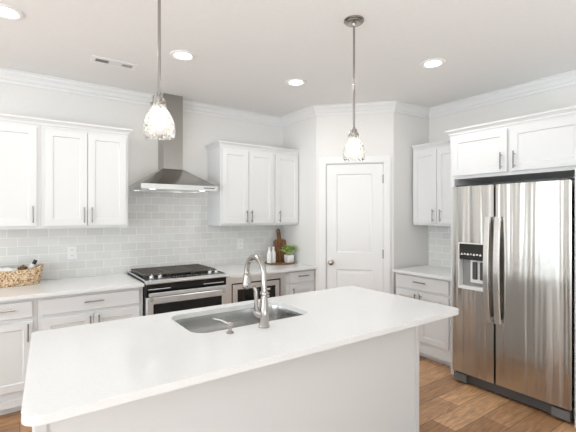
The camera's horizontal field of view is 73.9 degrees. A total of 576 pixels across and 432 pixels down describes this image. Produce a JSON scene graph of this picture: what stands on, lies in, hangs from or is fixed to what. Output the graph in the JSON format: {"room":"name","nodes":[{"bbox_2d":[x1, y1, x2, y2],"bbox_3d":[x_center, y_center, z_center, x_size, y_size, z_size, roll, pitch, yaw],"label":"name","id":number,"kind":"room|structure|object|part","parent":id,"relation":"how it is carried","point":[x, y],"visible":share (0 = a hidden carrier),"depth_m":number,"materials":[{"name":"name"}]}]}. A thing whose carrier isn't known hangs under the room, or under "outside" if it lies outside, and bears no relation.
{"room":"kitchen","nodes":[
{"label":"kitchen","id":0,"kind":"room"},
{"bbox_2d":[0,82,282,279],"bbox_3d":[-2.559,0.119,3.433,5.986,2.792,0.120,0,0,-35],"label":"wall","id":1,"kind":"structure","parent":0,"point":[199,130],"depth_m":4.03,"materials":[{"name":"paint"}]},
{"bbox_2d":[0,120,40,228],"bbox_3d":[-2.353,-0.324,3.253,0.416,0.882,0.396,0,0,-35],"label":"upper cabinet","id":2,"kind":"object","parent":1,"relation":"attached to","point":[20,143],"visible":1,"depth_m":3.17,"materials":[{"name":"white paint"}]},
{"bbox_3d":[-2.126,-0.005,3.191,0.012,0.140,0.036,0,0,-35],"label":"handle","id":3,"kind":"part","parent":2,"relation":"part of","materials":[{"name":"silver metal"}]},
{"bbox_2d":[67,246,76,259],"bbox_3d":[-2.076,0.364,3.682,0.080,0.124,0.010,0,0,-35],"label":"wall outlet","id":4,"kind":"object","parent":1,"relation":"attached to","point":[71,250],"visible":1,"depth_m":3.68,"materials":[{"name":"white plastic"}]},
{"bbox_2d":[41,125,127,228],"bbox_3d":[-1.895,-0.324,3.573,0.700,0.882,0.396,0,0,-35],"label":"upper cabinet","id":5,"kind":"object","parent":1,"relation":"attached to","point":[84,173],"visible":0.94,"depth_m":3.42,"materials":[{"name":"white paint"}]},
{"bbox_3d":[-1.940,-0.323,3.356,0.322,0.831,0.020,0,0,-35],"label":"door","id":6,"kind":"part","parent":5,"relation":"part of","materials":[{"name":"white paint"}]},
{"bbox_2d":[0,113,132,134],"bbox_3d":[-2.058,-0.790,3.474,1.154,0.050,0.379,0,0,-35],"label":"crown molding","id":7,"kind":"structure","parent":5,"relation":"attached to","point":[4,117],"depth_m":3.33,"materials":[{"name":"white paint"}]},
{"bbox_3d":[-1.671,-0.323,3.544,0.324,0.831,0.020,0,0,-35],"label":"door","id":8,"kind":"part","parent":5,"relation":"part of","materials":[{"name":"white paint"}]},
{"bbox_2d":[0,188,282,279],"bbox_3d":[-2.473,0.188,3.415,5.865,0.932,0.008,0,0,-35],"label":"backsplash","id":9,"kind":"structure","parent":1,"relation":"attached to","point":[164,228],"depth_m":4.07,"materials":[{"name":"grey tile"}]},
{"bbox_2d":[129,93,217,192],"bbox_3d":[-1.198,-0.763,4.006,0.772,1.026,0.500,0,0,-35],"label":"range hood","id":10,"kind":"object","parent":1,"relation":"attached to","point":[170,176],"visible":0.98,"depth_m":4.03,"materials":[{"name":"silver metal"}]},
{"bbox_3d":[-1.197,-0.264,4.004,0.710,0.004,0.427,0,0,-35],"label":"filter panel","id":11,"kind":"part","parent":10,"relation":"part of","materials":[{"name":"silver metal"}]},
{"bbox_2d":[237,239,242,248],"bbox_3d":[-0.588,0.355,4.724,0.080,0.124,0.010,0,0,-35],"label":"wall outlet","id":12,"kind":"object","parent":1,"relation":"attached to","point":[239,241],"visible":1,"depth_m":4.72,"materials":[{"name":"white plastic"}]},
{"bbox_2d":[208,146,273,225],"bbox_3d":[-0.541,-0.319,4.521,0.694,0.880,0.396,0,0,-35],"label":"upper cabinet","id":13,"kind":"object","parent":1,"relation":"attached to","point":[244,178],"visible":0.98,"depth_m":4.37,"materials":[{"name":"white paint"}]},
{"bbox_3d":[-0.590,-0.317,4.300,0.330,0.828,0.020,0,0,-35],"label":"door","id":14,"kind":"part","parent":13,"relation":"part of","materials":[{"name":"white paint"}]},
{"bbox_2d":[205,140,299,154],"bbox_3d":[-0.412,-0.784,4.626,1.097,0.050,0.379,0,0,-35],"label":"crown molding","id":15,"kind":"structure","parent":13,"relation":"on","point":[217,143],"depth_m":4.42,"materials":[{"name":"white paint"}]},
{"bbox_3d":[-0.314,-0.317,4.494,0.334,0.828,0.020,0,0,-35],"label":"door","id":16,"kind":"part","parent":13,"relation":"part of","materials":[{"name":"white paint"}]},
{"bbox_2d":[226,272,284,303],"bbox_3d":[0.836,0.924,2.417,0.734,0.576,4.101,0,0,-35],"label":"microwave","id":17,"kind":"object","parent":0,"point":[236,292],"visible":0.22,"depth_m":4.05,"materials":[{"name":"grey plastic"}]},
{"bbox_3d":[-0.332,0.924,4.085,0.574,0.414,0.012,0,0,-35],"label":"door","id":18,"kind":"part","parent":17,"relation":"part of","materials":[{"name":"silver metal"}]},
{"bbox_3d":[-0.336,0.924,4.091,0.596,0.438,0.002,0,0,-35],"label":"gap plate","id":19,"kind":"part","parent":17,"relation":"part of","materials":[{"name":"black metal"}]},
{"bbox_3d":[-0.224,0.923,4.154,0.210,0.307,0.003,0,0,-35],"label":"control panel","id":20,"kind":"part","parent":17,"relation":"part of","materials":[{"name":"black ceramic"}]},
{"bbox_2d":[0,0,575,116],"bbox_3d":[0.115,-1.327,0.777,7.320,0.100,7.540,0,0,-35],"label":"ceiling","id":21,"kind":"structure","parent":0,"point":[246,52],"depth_m":2.87,"materials":[{"name":"paint"}]},
{"bbox_2d":[0,3,24,19],"bbox_3d":[-1.772,-1.270,2.397,0.203,0.010,0.203,0,0,-35],"label":"recessed light","id":22,"kind":"object","parent":21,"relation":"in","point":[9,12],"visible":1,"depth_m":2.41,"materials":[{"name":"white plastic"}]},
{"bbox_2d":[90,55,137,70],"bbox_3d":[-1.458,-1.272,3.215,0.350,0.007,0.150,0,0,-35],"label":"ceiling vent","id":23,"kind":"object","parent":21,"relation":"in","point":[94,59],"visible":1,"depth_m":3.21,"materials":[{"name":"white plastic"}]},
{"bbox_2d":[143,0,174,139],"bbox_3d":[-0.600,-0.818,1.784,0.145,0.914,0.145,0,0,-9],"label":"pendant light","id":24,"kind":"object","parent":21,"relation":"hanging from","point":[158,121],"visible":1,"depth_m":1.78,"materials":[{"name":"glass"}]},
{"bbox_3d":[-0.600,-0.449,1.784,0.145,0.176,0.145,0,0,-35],"label":"lamp shade","id":25,"kind":"part","parent":24,"relation":"part of","materials":[{"name":"clear glass"}]},
{"bbox_3d":[-0.600,-0.443,1.784,0.063,0.092,0.063,0,0,-35],"label":"bulb","id":26,"kind":"part","parent":24,"relation":"part of","materials":[{"name":"white glass"}]},
{"bbox_2d":[156,91,162,109],"bbox_3d":[-0.600,-0.532,1.784,0.033,0.086,0.033,0,0,-35],"label":"socket","id":27,"kind":"object","parent":24,"relation":"attached to","point":[159,106],"depth_m":1.77,"materials":[{"name":"silver metal"}]},
{"bbox_3d":[-0.600,-0.901,1.784,0.014,0.657,0.014,0,0,-35],"label":"rod","id":28,"kind":"part","parent":24,"relation":"part of","materials":[{"name":"silver metal"}]},
{"bbox_2d":[170,50,195,60],"bbox_3d":[-0.838,-1.270,3.057,0.203,0.010,0.203,0,0,-35],"label":"recessed light","id":29,"kind":"object","parent":21,"relation":"in","point":[183,55],"visible":1,"depth_m":3.05,"materials":[{"name":"white plastic"}]},
{"bbox_2d":[285,78,306,85],"bbox_3d":[0.077,-1.270,3.677,0.203,0.010,0.203,0,0,-35],"label":"recessed light","id":30,"kind":"object","parent":21,"relation":"in","point":[295,81],"visible":1,"depth_m":3.66,"materials":[{"name":"white plastic"}]},
{"bbox_2d":[343,15,364,160],"bbox_3d":[0.432,-0.818,2.509,0.145,0.914,0.145,0,0,-9],"label":"pendant light","id":31,"kind":"object","parent":21,"relation":"hanging from","point":[353,21],"visible":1,"depth_m":2.50,"materials":[{"name":"glass"}]},
{"bbox_2d":[351,127,356,139],"bbox_3d":[0.432,-0.532,2.509,0.033,0.086,0.033,0,0,-35],"label":"socket","id":32,"kind":"object","parent":31,"relation":"attached to","point":[354,131],"depth_m":2.50,"materials":[{"name":"silver metal"}]},
{"bbox_3d":[0.432,-0.901,2.509,0.014,0.657,0.014,0,0,-35],"label":"rod","id":33,"kind":"part","parent":31,"relation":"part of","materials":[{"name":"silver metal"}]},
{"bbox_3d":[0.432,-0.449,2.509,0.145,0.176,0.145,0,0,-35],"label":"lamp shade","id":34,"kind":"part","parent":31,"relation":"part of","materials":[{"name":"clear glass"}]},
{"bbox_3d":[0.432,-0.443,2.509,0.063,0.092,0.063,0,0,-35],"label":"bulb","id":35,"kind":"part","parent":31,"relation":"part of","materials":[{"name":"white glass"}]},
{"bbox_2d":[420,58,445,67],"bbox_3d":[1.218,-1.270,3.217,0.203,0.010,0.203,0,0,-35],"label":"recessed light","id":36,"kind":"object","parent":21,"relation":"in","point":[435,62],"visible":1,"depth_m":3.20,"materials":[{"name":"white plastic"}]},
{"bbox_2d":[0,355,575,431],"bbox_3d":[0.115,1.565,0.777,7.320,0.100,7.540,0,0,-35],"label":"floor","id":37,"kind":"structure","parent":0,"point":[447,403],"depth_m":2.92,"materials":[{"name":"brown wood"}]},
{"bbox_2d":[0,298,36,414],"bbox_3d":[-2.290,1.075,3.097,0.420,0.880,0.711,0,0,-35],"label":"base cabinet","id":38,"kind":"object","parent":37,"relation":"on","point":[18,318],"visible":0.71,"depth_m":2.88,"materials":[{"name":"white paint"}]},
{"bbox_3d":[-2.113,0.722,2.843,0.360,0.122,0.020,0,0,-35],"label":"drawer","id":39,"kind":"part","parent":38,"relation":"part of","materials":[{"name":"white paint"}]},
{"bbox_3d":[-2.113,1.071,2.843,0.360,0.518,0.020,0,0,-35],"label":"door","id":40,"kind":"part","parent":38,"relation":"part of","materials":[{"name":"white paint"}]},
{"bbox_3d":[-1.973,0.893,2.907,0.012,0.135,0.036,0,0,-35],"label":"handle","id":41,"kind":"part","parent":38,"relation":"part of","materials":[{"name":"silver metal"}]},
{"bbox_2d":[37,287,142,330],"bbox_3d":[-1.794,1.075,3.445,0.790,0.880,0.711,0,0,-35],"label":"base cabinet","id":42,"kind":"object","parent":37,"relation":"on","point":[62,311],"visible":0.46,"depth_m":3.16,"materials":[{"name":"white paint"}]},
{"bbox_3d":[-1.768,1.071,3.084,0.359,0.518,0.020,0,0,-35],"label":"door","id":43,"kind":"part","parent":42,"relation":"part of","materials":[{"name":"white paint"}]},
{"bbox_2d":[0,273,143,301],"bbox_3d":[-1.968,0.619,3.327,1.212,0.030,0.714,0,0,-35],"label":"countertop","id":44,"kind":"structure","parent":42,"relation":"on","point":[66,286],"depth_m":3.24,"materials":[{"name":"white stone"}]},
{"bbox_2d":[0,264,43,287],"bbox_3d":[-2.418,0.520,3.270,0.564,0.167,0.225,0,0,-35],"label":"wicker basket","id":45,"kind":"object","parent":44,"relation":"on","point":[28,276],"visible":0.96,"depth_m":3.25,"materials":[{"name":"beige wicker"}]},
{"bbox_2d":[0,267,17,271],"bbox_3d":[-2.453,0.473,3.241,0.275,0.066,0.111,0,0,-35],"label":"folded towel","id":46,"kind":"object","parent":45,"relation":"in","point":[4,268],"visible":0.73,"depth_m":3.26,"materials":[{"name":"white fabric"}]},
{"bbox_2d":[18,265,27,269],"bbox_3d":[-2.306,0.478,3.329,0.084,0.093,0.086,0,0,-35],"label":"pine cone","id":47,"kind":"object","parent":45,"relation":"in","point":[23,267],"visible":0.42,"depth_m":3.32,"materials":[{"name":"brown plant"}]},
{"bbox_2d":[28,259,36,268],"bbox_3d":[-2.285,0.460,3.411,0.091,0.126,0.049,0,0,-35],"label":"bottle","id":48,"kind":"object","parent":45,"relation":"in","point":[34,262],"visible":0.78,"depth_m":3.40,"materials":[{"name":"white ceramic"}]},
{"bbox_3d":[-1.617,0.722,3.189,0.727,0.122,0.020,0,0,-35],"label":"drawer","id":49,"kind":"part","parent":42,"relation":"part of","materials":[{"name":"white paint"}]},
{"bbox_3d":[-1.468,1.071,3.294,0.363,0.518,0.020,0,0,-35],"label":"door","id":50,"kind":"part","parent":42,"relation":"part of","materials":[{"name":"white paint"}]},
{"bbox_2d":[127,264,228,315],"bbox_3d":[-1.117,1.015,3.863,0.795,0.941,0.770,0,0,-35],"label":"gas range","id":51,"kind":"object","parent":37,"relation":"on","point":[166,289],"visible":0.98,"depth_m":3.61,"materials":[{"name":"silver metal"}]},
{"bbox_2d":[127,270,223,282],"bbox_3d":[-1.144,0.593,3.902,0.787,0.020,0.675,0,0,-35],"label":"cooktop","id":52,"kind":"object","parent":51,"relation":"in","point":[172,274],"depth_m":3.73,"materials":[{"name":"black metal"}]},
{"bbox_3d":[-0.985,0.586,3.690,0.280,0.006,0.075,0,0,-35],"label":"touch panel","id":53,"kind":"part","parent":51,"relation":"part of","materials":[{"name":"black glass"}]},
{"bbox_3d":[-0.942,0.674,3.613,0.775,0.118,0.028,0,0,-35],"label":"control panel","id":54,"kind":"part","parent":51,"relation":"part of","materials":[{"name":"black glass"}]},
{"bbox_3d":[-0.936,1.021,3.603,0.775,0.572,0.051,0,0,-35],"label":"oven door","id":55,"kind":"part","parent":51,"relation":"part of","materials":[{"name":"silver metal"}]},
{"bbox_3d":[-0.901,0.702,3.555,0.759,0.034,0.018,0,0,-35],"label":"handle","id":56,"kind":"part","parent":51,"relation":"part of","materials":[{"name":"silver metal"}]},
{"bbox_2d":[32,325,418,431],"bbox_3d":[-0.200,1.075,2.284,2.205,0.880,0.699,0,0,-35],"label":"kitchen island","id":57,"kind":"object","parent":37,"relation":"on","point":[371,384],"visible":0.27,"depth_m":2.05,"materials":[{"name":"white paint"}]},
{"bbox_3d":[-0.889,1.075,1.379,0.038,0.880,0.008,0,0,-35],"label":"corner trim","id":58,"kind":"part","parent":57,"relation":"part of","materials":[{"name":"white paint"}]},
{"bbox_2d":[21,286,458,425],"bbox_3d":[-0.118,0.619,2.203,2.327,0.030,1.000,0,0,-35],"label":"island countertop","id":59,"kind":"structure","parent":57,"relation":"on","point":[73,371],"depth_m":1.76,"materials":[{"name":"white stone"}]},
{"bbox_2d":[212,318,233,333],"bbox_3d":[-0.334,0.571,1.986,0.137,0.064,0.040,0,0,37],"label":"soap dispenser","id":60,"kind":"object","parent":59,"relation":"on","point":[230,324],"visible":1,"depth_m":1.95,"materials":[{"name":"silver metal"}]},
{"bbox_3d":[-0.344,0.551,1.984,0.124,0.024,0.013,0,0,32],"label":"spout","id":61,"kind":"part","parent":60,"relation":"part of","materials":[{"name":"silver metal"}]},
{"bbox_2d":[175,305,302,332],"bbox_3d":[-0.283,0.730,2.322,0.789,0.193,0.473,0,0,-35],"label":"sink basin","id":62,"kind":"object","parent":59,"relation":"in","point":[243,317],"visible":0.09,"depth_m":2.52,"materials":[{"name":"silver metal"}]},
{"bbox_2d":[242,254,269,328],"bbox_3d":[-0.201,0.411,2.130,0.106,0.385,0.250,0,0,-35],"label":"kitchen faucet","id":63,"kind":"object","parent":59,"relation":"on","point":[262,312],"visible":1,"depth_m":2.05,"materials":[{"name":"silver metal"}]},
{"bbox_3d":[-0.170,0.444,2.032,0.025,0.139,0.043,0,0,29],"label":"lever","id":64,"kind":"part","parent":63,"relation":"part of","materials":[{"name":"silver metal"}]},
{"bbox_3d":[0.884,1.075,2.621,0.038,0.880,0.008,0,0,-35],"label":"corner trim","id":65,"kind":"part","parent":57,"relation":"part of","materials":[{"name":"white paint"}]},
{"bbox_2d":[285,269,313,294],"bbox_3d":[-0.037,1.075,4.675,0.421,0.880,0.711,0,0,-35],"label":"base cabinet","id":66,"kind":"object","parent":37,"relation":"on","point":[302,281],"visible":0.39,"depth_m":4.40,"materials":[{"name":"white paint"}]},
{"bbox_2d":[209,262,316,277],"bbox_3d":[-0.342,0.619,4.466,1.165,0.030,0.714,0,0,-35],"label":"countertop","id":67,"kind":"structure","parent":66,"relation":"on","point":[236,270],"depth_m":4.32,"materials":[{"name":"white stone"}]},
{"bbox_2d":[265,261,294,264],"bbox_3d":[-0.103,0.594,4.792,0.372,0.018,0.372,0,0,-35],"label":"round tray","id":68,"kind":"object","parent":67,"relation":"on","point":[277,262],"visible":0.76,"depth_m":4.69,"materials":[{"name":"brown wood"}]},
{"bbox_2d":[267,247,271,262],"bbox_3d":[-0.231,0.493,4.703,0.060,0.199,0.060,0,0,-35],"label":"ceramic bottle","id":69,"kind":"object","parent":68,"relation":"on","point":[269,254],"visible":0.98,"depth_m":4.68,"materials":[{"name":"white ceramic"}]},
{"bbox_2d":[271,247,275,262],"bbox_3d":[-0.183,0.493,4.765,0.060,0.199,0.060,0,0,-35],"label":"ceramic bottle","id":70,"kind":"object","parent":68,"relation":"on","point":[273,252],"visible":0.94,"depth_m":4.74,"materials":[{"name":"white ceramic"}]},
{"bbox_2d":[274,229,287,260],"bbox_3d":[-0.102,0.383,4.968,0.182,0.411,0.122,0,0,-35],"label":"cutting board","id":71,"kind":"object","parent":68,"relation":"on","point":[279,243],"visible":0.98,"depth_m":4.94,"materials":[{"name":"brown wood"}]},
{"bbox_2d":[279,245,296,262],"bbox_3d":[-0.001,0.484,4.787,0.209,0.218,0.258,0,0,-35],"label":"potted plant","id":72,"kind":"object","parent":68,"relation":"on","point":[288,258],"visible":1,"depth_m":4.76,"materials":[{"name":"green plant"}]},
{"bbox_3d":[0.014,0.545,4.801,0.102,0.095,0.102,0,0,-35],"label":"pot","id":73,"kind":"part","parent":72,"relation":"part of","materials":[{"name":"white ceramic"}]},
{"bbox_3d":[0.160,0.711,4.434,0.355,0.124,0.020,0,0,-35],"label":"drawer","id":74,"kind":"part","parent":66,"relation":"part of","materials":[{"name":"white paint"}]},
{"bbox_3d":[0.160,1.067,4.434,0.355,0.527,0.020,0,0,-35],"label":"door","id":75,"kind":"part","parent":66,"relation":"part of","materials":[{"name":"white paint"}]},
{"bbox_2d":[396,272,450,365],"bbox_3d":[1.641,1.075,4.167,0.656,0.880,0.727,0,0,-35],"label":"base cabinet","id":76,"kind":"object","parent":37,"relation":"on","point":[435,336],"visible":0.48,"depth_m":3.92,"materials":[{"name":"white paint"}]},
{"bbox_3d":[1.297,1.073,4.165,0.020,0.513,0.299,0,0,-35],"label":"door","id":77,"kind":"part","parent":76,"relation":"part of","materials":[{"name":"white paint"}]},
{"bbox_2d":[392,265,450,280],"bbox_3d":[1.643,0.619,4.170,0.666,0.030,0.730,0,0,-35],"label":"countertop","id":78,"kind":"structure","parent":76,"relation":"on","point":[432,271],"depth_m":4.13,"materials":[{"name":"white stone"}]},
{"bbox_3d":[1.396,0.722,4.023,0.020,0.139,0.646,0,0,-35],"label":"drawer","id":79,"kind":"part","parent":76,"relation":"part of","materials":[{"name":"white paint"}]},
{"bbox_3d":[1.483,1.073,3.899,0.020,0.513,0.342,0,0,-35],"label":"door","id":80,"kind":"part","parent":76,"relation":"part of","materials":[{"name":"white paint"}]},
{"bbox_2d":[451,179,491,374],"bbox_3d":[1.850,0.588,3.843,0.700,1.854,0.038,0,0,-35],"label":"panel","id":81,"kind":"object","parent":37,"relation":"on","point":[454,182],"visible":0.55,"depth_m":3.65,"materials":[{"name":"white paint"}]},
{"bbox_2d":[453,178,574,421],"bbox_3d":[2.065,0.622,3.333,0.853,1.786,0.921,0,0,-35],"label":"refrigerator","id":82,"kind":"object","parent":37,"relation":"on","point":[514,243],"visible":1,"depth_m":3.05,"materials":[{"name":"grey metal"}]},
{"bbox_3d":[1.632,0.450,3.373,0.069,0.409,0.244,0,0,-35],"label":"dispenser frame","id":83,"kind":"part","parent":82,"relation":"part of","materials":[{"name":"silver metal"}]},
{"bbox_3d":[1.631,0.325,3.372,0.054,0.140,0.226,0,0,-35],"label":"dispenser panel","id":84,"kind":"part","parent":82,"relation":"part of","materials":[{"name":"black plastic"}]},
{"bbox_3d":[1.639,0.578,3.370,0.068,1.665,0.372,0,0,-35],"label":"door","id":85,"kind":"part","parent":82,"relation":"part of","materials":[{"name":"silver metal"}]},
{"bbox_3d":[1.669,0.455,3.210,0.064,0.880,0.046,0,0,-35],"label":"handle","id":86,"kind":"part","parent":82,"relation":"part of","materials":[{"name":"silver metal"}]},
{"bbox_3d":[1.716,0.455,3.143,0.064,0.880,0.046,0,0,-35],"label":"handle","id":87,"kind":"part","parent":82,"relation":"part of","materials":[{"name":"silver metal"}]},
{"bbox_3d":[1.907,0.578,2.987,0.068,1.665,0.536,0,0,-35],"label":"door","id":88,"kind":"part","parent":82,"relation":"part of","materials":[{"name":"silver metal"}]},
{"bbox_2d":[575,167,575,426],"bbox_3d":[2.394,0.588,2.958,0.825,1.854,0.032,0,0,-35],"label":"panel","id":89,"kind":"object","parent":37,"relation":"on","point":[575,167],"visible":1,"depth_m":2.73,"materials":[{"name":"white paint"}]},
{"bbox_2d":[283,116,315,290],"bbox_3d":[0.137,0.119,4.888,0.100,2.792,0.828,0,0,-35],"label":"wall","id":90,"kind":"structure","parent":0,"point":[301,135],"depth_m":4.71,"materials":[{"name":"paint"}]},
{"bbox_2d":[273,152,297,224],"bbox_3d":[-0.106,-0.319,4.826,0.365,0.880,0.396,0,0,-35],"label":"upper cabinet","id":91,"kind":"object","parent":90,"relation":"attached to","point":[285,164],"visible":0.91,"depth_m":4.69,"materials":[{"name":"white paint"}]},
{"bbox_2d":[316,112,393,293],"bbox_3d":[0.778,0.119,4.496,0.883,2.792,0.110,0,0,10],"label":"wall","id":92,"kind":"structure","parent":0,"point":[375,130],"depth_m":4.43,"materials":[{"name":"paint"}]},
{"bbox_2d":[319,155,390,293],"bbox_3d":[0.778,0.418,4.486,0.813,2.193,0.129,0,0,10],"label":"trim","id":93,"kind":"structure","parent":92,"relation":"attached to","point":[386,160],"depth_m":4.42,"materials":[{"name":"white paint"}]},
{"bbox_2d":[327,163,383,291],"bbox_3d":[0.773,0.455,4.431,0.654,2.096,0.108,0,0,10],"label":"door","id":94,"kind":"structure","parent":92,"relation":"in","point":[355,252],"depth_m":4.45,"materials":[{"name":"white paint"}]},
{"bbox_3d":[0.774,0.955,4.467,0.413,0.645,0.037,0,0,10],"label":"panel","id":95,"kind":"part","parent":94,"relation":"part of","materials":[{"name":"white paint"}]},
{"bbox_3d":[0.774,-0.021,4.467,0.413,0.915,0.037,0,0,10],"label":"panel","id":96,"kind":"part","parent":94,"relation":"part of","materials":[{"name":"white paint"}]},
{"bbox_2d":[394,112,428,294],"bbox_3d":[1.482,0.119,4.592,0.715,2.792,0.109,0,0,-31],"label":"wall","id":97,"kind":"structure","parent":0,"point":[410,240],"depth_m":4.47,"materials":[{"name":"paint"}]},
{"bbox_2d":[0,67,575,126],"bbox_3d":[0.562,-1.224,2.779,10.256,0.105,4.303,0,0,11],"label":"trim","id":98,"kind":"structure","parent":97,"relation":"attached to","point":[10,76],"depth_m":4.09,"materials":[{"name":"white paint"}]},
{"bbox_2d":[429,84,575,266],"bbox_3d":[3.495,0.119,2.227,0.120,2.792,6.039,0,0,-35],"label":"wall","id":99,"kind":"structure","parent":0,"point":[562,97],"depth_m":3.92,"materials":[{"name":"paint"}]},
{"bbox_2d":[412,139,450,225],"bbox_3d":[1.767,-0.345,4.278,0.351,0.924,0.693,0,0,-35],"label":"upper cabinet","id":100,"kind":"object","parent":99,"relation":"attached to","point":[431,166],"visible":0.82,"depth_m":4.26,"materials":[{"name":"white paint"}]},
{"bbox_3d":[1.556,-0.315,4.353,0.020,0.816,0.306,0,0,-35],"label":"door","id":101,"kind":"part","parent":100,"relation":"part of","materials":[{"name":"white paint"}]},
{"bbox_3d":[1.645,-0.782,4.214,0.036,0.050,0.657,0,0,-35],"label":"crown","id":102,"kind":"part","parent":100,"relation":"part of","materials":[{"name":"white paint"}]},
{"bbox_3d":[1.737,-0.315,4.094,0.020,0.816,0.315,0,0,-35],"label":"door","id":103,"kind":"part","parent":100,"relation":"part of","materials":[{"name":"white paint"}]},
{"bbox_2d":[428,225,450,266],"bbox_3d":[1.922,0.326,4.361,0.008,0.557,0.739,0,0,-35],"label":"backsplash","id":104,"kind":"structure","parent":99,"relation":"attached to","point":[439,237],"depth_m":4.54,"materials":[{"name":"grey tile"}]},
{"bbox_2d":[445,105,575,182],"bbox_3d":[2.126,-0.579,3.449,0.708,0.475,1.144,0,0,-35],"label":"upper cabinet","id":105,"kind":"object","parent":99,"relation":"attached to","point":[545,148],"visible":0.97,"depth_m":3.22,"materials":[{"name":"white paint"}]},
{"bbox_3d":[1.728,-0.554,3.479,0.020,0.367,0.506,0,0,-35],"label":"door","id":106,"kind":"part","parent":105,"relation":"part of","materials":[{"name":"white paint"}]},
{"bbox_3d":[1.827,-0.465,3.291,0.036,0.145,0.012,0,0,-35],"label":"handle","id":107,"kind":"part","parent":105,"relation":"part of","materials":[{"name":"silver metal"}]},
{"bbox_3d":[2.133,-0.791,3.454,0.684,0.050,1.144,0,0,-35],"label":"crown","id":108,"kind":"part","parent":105,"relation":"part of","materials":[{"name":"white paint"}]},
{"bbox_3d":[1.888,-0.465,3.203,0.036,0.145,0.012,0,0,-35],"label":"handle","id":109,"kind":"part","parent":105,"relation":"part of","materials":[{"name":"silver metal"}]},
{"bbox_3d":[2.037,-0.554,3.038,0.020,0.367,0.516,0,0,-35],"label":"door","id":110,"kind":"part","parent":105,"relation":"part of","materials":[{"name":"white paint"}]}
]}

